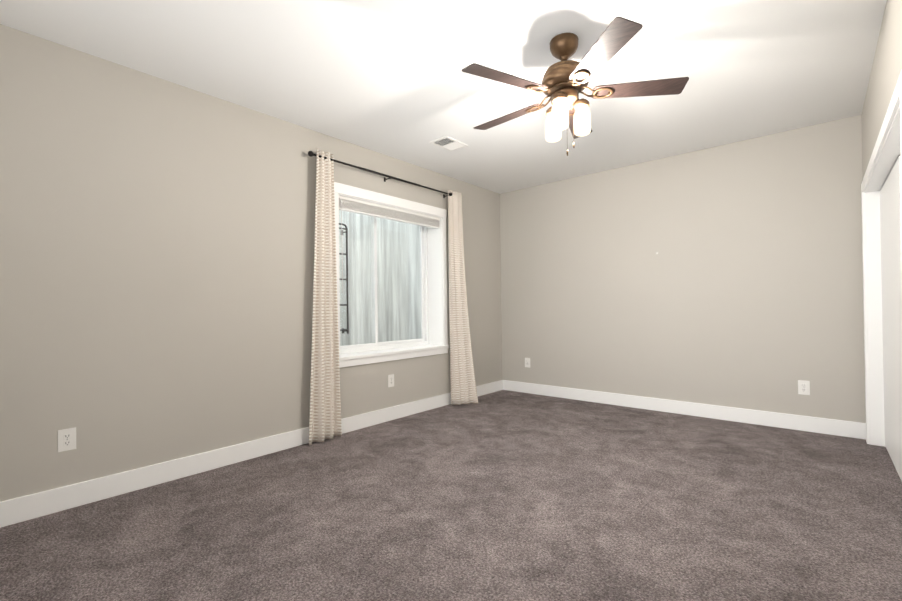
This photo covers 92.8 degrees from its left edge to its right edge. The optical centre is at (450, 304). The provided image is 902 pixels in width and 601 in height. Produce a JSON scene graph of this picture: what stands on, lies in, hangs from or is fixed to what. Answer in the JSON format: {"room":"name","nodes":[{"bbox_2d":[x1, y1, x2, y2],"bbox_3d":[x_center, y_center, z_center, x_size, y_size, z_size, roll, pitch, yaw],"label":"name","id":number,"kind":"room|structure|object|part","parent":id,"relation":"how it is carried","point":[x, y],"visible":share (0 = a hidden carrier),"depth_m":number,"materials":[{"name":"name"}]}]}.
{"room":"empty bedroom","nodes":[
{"label":"empty bedroom","id":0,"kind":"room"},
{"bbox_2d":[0,24,501,501],"bbox_3d":[-1.197,-0.165,3.954,0.300,2.700,5.850,-1,-1,41],"label":"wall","id":1,"kind":"structure","parent":0,"point":[157,236],"depth_m":2.86,"materials":[{"name":"paint"}]},
{"bbox_2d":[58,427,75,451],"bbox_3d":[-2.229,0.787,2.494,0.008,0.126,0.080,-1,-1,41],"label":"electrical outlet","id":2,"kind":"object","parent":1,"relation":"attached to","point":[66,439],"visible":1,"depth_m":2.49,"materials":[{"name":"white plastic"}]},
{"bbox_2d":[0,380,503,527],"bbox_3d":[-1.061,1.115,3.842,0.020,0.135,5.456,-1,-1,41],"label":"baseboard","id":3,"kind":"structure","parent":1,"relation":"attached to","point":[29,507],"depth_m":2.91,"materials":[{"name":"white wood"}]},
{"bbox_2d":[308,151,451,197],"bbox_3d":[-0.620,-1.271,4.338,0.109,0.056,1.858,-1,-1,41],"label":"curtain rod","id":4,"kind":"object","parent":1,"relation":"attached to","point":[310,153],"visible":0.88,"depth_m":4.22,"materials":[{"name":"black metal"}]},
{"bbox_2d":[309,148,341,445],"bbox_3d":[-1.102,-0.077,3.696,0.077,2.493,0.322,-1,-1,41],"label":"curtain","id":5,"kind":"object","parent":4,"relation":"hanging from","point":[325,414],"visible":1,"depth_m":3.72,"materials":[{"name":"fabric"}]},
{"bbox_2d":[448,190,477,404],"bbox_3d":[0.129,-0.083,4.994,0.216,2.493,0.286,-1,-1,41],"label":"curtain","id":6,"kind":"object","parent":4,"relation":"hanging from","point":[463,383],"visible":1,"depth_m":5.02,"materials":[{"name":"fabric"}]},
{"bbox_2d":[339,210,420,345],"bbox_3d":[-1.067,-0.534,4.965,0.830,3.350,2.435,-1,-1,41],"label":"window well","id":7,"kind":"object","parent":1,"relation":"attached to","point":[414,317],"depth_m":5.62,"materials":[{"name":"grey"}]},
{"bbox_2d":[339,210,428,353],"bbox_3d":[-0.759,-0.260,4.636,0.078,1.492,1.411,-1,-1,41],"label":"window","id":8,"kind":"structure","parent":1,"relation":"in","point":[375,344],"depth_m":4.68,"materials":[{"name":"white plastic"}]},
{"bbox_2d":[338,194,443,344],"bbox_3d":[-0.649,-0.268,4.541,0.230,1.500,1.435,-1,-1,41],"label":"liner","id":9,"kind":"object","parent":1,"relation":"attached to","point":[435,287],"visible":0.45,"depth_m":5.06,"materials":[{"name":"white"}]},
{"bbox_2d":[339,195,439,228],"bbox_3d":[-0.606,-0.944,4.502,0.061,0.123,1.399,-1,-1,41],"label":"blind stack","id":10,"kind":"object","parent":9,"relation":"attached to","point":[352,205],"visible":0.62,"depth_m":4.41,"materials":[{"name":"white plastic"}]},
{"bbox_2d":[340,198,349,292],"bbox_3d":[-0.988,-0.544,4.013,0.033,0.883,0.130,-1,-1,41],"label":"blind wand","id":11,"kind":"object","parent":10,"relation":"hanging from","point":[342,244],"visible":0.98,"depth_m":3.97,"materials":[{"name":"white plastic"}]},
{"bbox_2d":[388,374,393,386],"bbox_3d":[-0.610,0.780,4.380,0.008,0.126,0.080,-1,-1,41],"label":"electrical outlet","id":12,"kind":"object","parent":1,"relation":"attached to","point":[391,380],"visible":1,"depth_m":4.38,"materials":[{"name":"white plastic"}]},
{"bbox_2d":[334,182,447,367],"bbox_3d":[-0.554,-0.267,4.460,0.018,1.685,1.555,-1,-1,41],"label":"window trim","id":13,"kind":"structure","parent":1,"relation":"in","point":[348,190],"depth_m":4.37,"materials":[{"name":"white wood"}]},
{"bbox_2d":[339,344,448,360],"bbox_3d":[-0.627,0.499,4.525,0.260,0.034,1.565,-1,-1,41],"label":"window sill","id":14,"kind":"structure","parent":1,"relation":"attached to","point":[366,354],"depth_m":4.39,"materials":[{"name":"white wood"}]},
{"bbox_2d":[0,0,886,193],"bbox_3d":[0.233,-1.604,2.721,4.118,0.120,5.850,-1,-1,41],"label":"ceiling","id":15,"kind":"structure","parent":0,"point":[390,78],"depth_m":2.76,"materials":[{"name":"white paint"}]},
{"bbox_2d":[430,136,467,150],"bbox_3d":[-0.020,-1.526,4.090,0.216,0.010,0.307,-1,-1,41],"label":"ceiling vent","id":16,"kind":"object","parent":15,"relation":"in","point":[448,143],"visible":1,"depth_m":4.08,"materials":[{"name":"white plastic"}]},
{"bbox_2d":[462,16,688,138],"bbox_3d":[0.648,-1.350,2.560,1.266,0.401,1.304,-1,-1,41],"label":"ceiling fan","id":17,"kind":"object","parent":15,"relation":"hanging from","point":[563,49],"depth_m":2.43,"materials":[{"name":"brown wood"}]},
{"bbox_3d":[0.307,-1.227,2.340,0.510,0.034,0.134,-1,0,-28],"label":"ceiling fan blade","id":18,"kind":"part","parent":17,"relation":"part of","materials":[{"name":"brown wood"}]},
{"bbox_3d":[0.377,-1.224,2.817,0.510,0.034,0.134,-1,-1,44],"label":"ceiling fan blade","id":19,"kind":"part","parent":17,"relation":"part of","materials":[{"name":"brown wood"}]},
{"bbox_2d":[546,91,589,155],"bbox_3d":[0.655,-1.030,2.521,0.257,0.353,0.249,-1,-1,41],"label":"ceiling fan light kit","id":20,"kind":"object","parent":17,"relation":"attached to","point":[561,94],"visible":0.6,"depth_m":2.49,"materials":[{"name":"brown metal"}]},
{"bbox_2d":[545,120,560,142],"bbox_3d":[0.623,-1.077,2.615,0.097,0.164,0.097,-1,0,-4],"label":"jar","id":21,"kind":"object","parent":20,"relation":"attached to","point":[550,138],"depth_m":2.60,"materials":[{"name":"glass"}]},
{"bbox_2d":[547,98,568,134],"bbox_3d":[0.621,-1.079,2.443,0.097,0.164,0.097,-1,0,-4],"label":"shade","id":22,"kind":"object","parent":20,"relation":"attached to","point":[556,122],"depth_m":2.41,"materials":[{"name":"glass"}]},
{"bbox_2d":[574,105,590,136],"bbox_3d":[0.772,-1.080,2.527,0.097,0.164,0.097,-1,0,-4],"label":"shade","id":23,"kind":"object","parent":20,"relation":"attached to","point":[582,117],"depth_m":2.49,"materials":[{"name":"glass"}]},
{"bbox_3d":[0.853,-1.230,2.897,0.134,0.034,0.510,-1,0,26],"label":"ceiling fan blade","id":24,"kind":"part","parent":17,"relation":"part of","materials":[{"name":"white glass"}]},
{"bbox_3d":[0.738,-1.234,2.125,0.134,0.034,0.510,-1,0,-10],"label":"ceiling fan blade","id":25,"kind":"part","parent":17,"relation":"part of","materials":[{"name":"brown wood"}]},
{"bbox_3d":[1.076,-1.236,2.469,0.510,0.034,0.134,-1,0,8],"label":"ceiling fan blade","id":26,"kind":"part","parent":17,"relation":"part of","materials":[{"name":"brown wood"}]},
{"bbox_2d":[0,390,901,600],"bbox_3d":[0.365,1.214,2.618,3.868,0.120,5.850,-1,-1,41],"label":"floor","id":27,"kind":"structure","parent":0,"point":[503,495],"depth_m":2.29,"materials":[{"name":"carpet"}]},
{"bbox_2d":[500,115,865,422],"bbox_3d":[2.189,-0.204,4.737,3.818,2.700,0.150,-1,-1,41],"label":"wall","id":28,"kind":"structure","parent":0,"point":[743,288],"depth_m":4.33,"materials":[{"name":"paint"}]},
{"bbox_2d":[525,358,529,367],"bbox_3d":[1.007,0.769,5.652,0.080,0.126,0.008,-1,-1,41],"label":"electrical outlet","id":29,"kind":"object","parent":28,"relation":"attached to","point":[527,362],"visible":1,"depth_m":5.65,"materials":[{"name":"white plastic"}]},
{"bbox_2d":[504,380,865,438],"bbox_3d":[2.089,1.080,4.723,3.591,0.135,0.017,-1,-1,41],"label":"baseboard","id":30,"kind":"structure","parent":28,"relation":"attached to","point":[844,428],"depth_m":4.30,"materials":[{"name":"white wood"}]},
{"bbox_2d":[798,380,809,394],"bbox_3d":[3.140,0.742,3.821,0.080,0.126,0.008,-1,-1,41],"label":"electrical outlet","id":31,"kind":"object","parent":28,"relation":"attached to","point":[803,387],"visible":1,"depth_m":3.82,"materials":[{"name":"white plastic"}]},
{"bbox_2d":[861,0,901,177],"bbox_3d":[1.722,-0.223,1.448,0.160,2.700,5.450,-1,-1,41],"label":"wall","id":32,"kind":"structure","parent":0,"point":[886,69],"depth_m":2.40,"materials":[{"name":"paint"}]},
{"bbox_2d":[861,70,901,446],"bbox_3d":[2.691,0.073,2.581,0.176,2.101,2.300,-1,-1,41],"label":"trim","id":33,"kind":"structure","parent":32,"relation":"attached to","point":[886,152],"depth_m":3.40,"materials":[{"name":"white wood"}]},
{"bbox_2d":[880,156,901,480],"bbox_3d":[2.728,0.114,2.549,0.070,1.993,2.130,-1,-1,41],"label":"closet doors","id":34,"kind":"structure","parent":32,"relation":"in","point":[891,228],"depth_m":2.89,"materials":[{"name":"white wood"}]}
]}

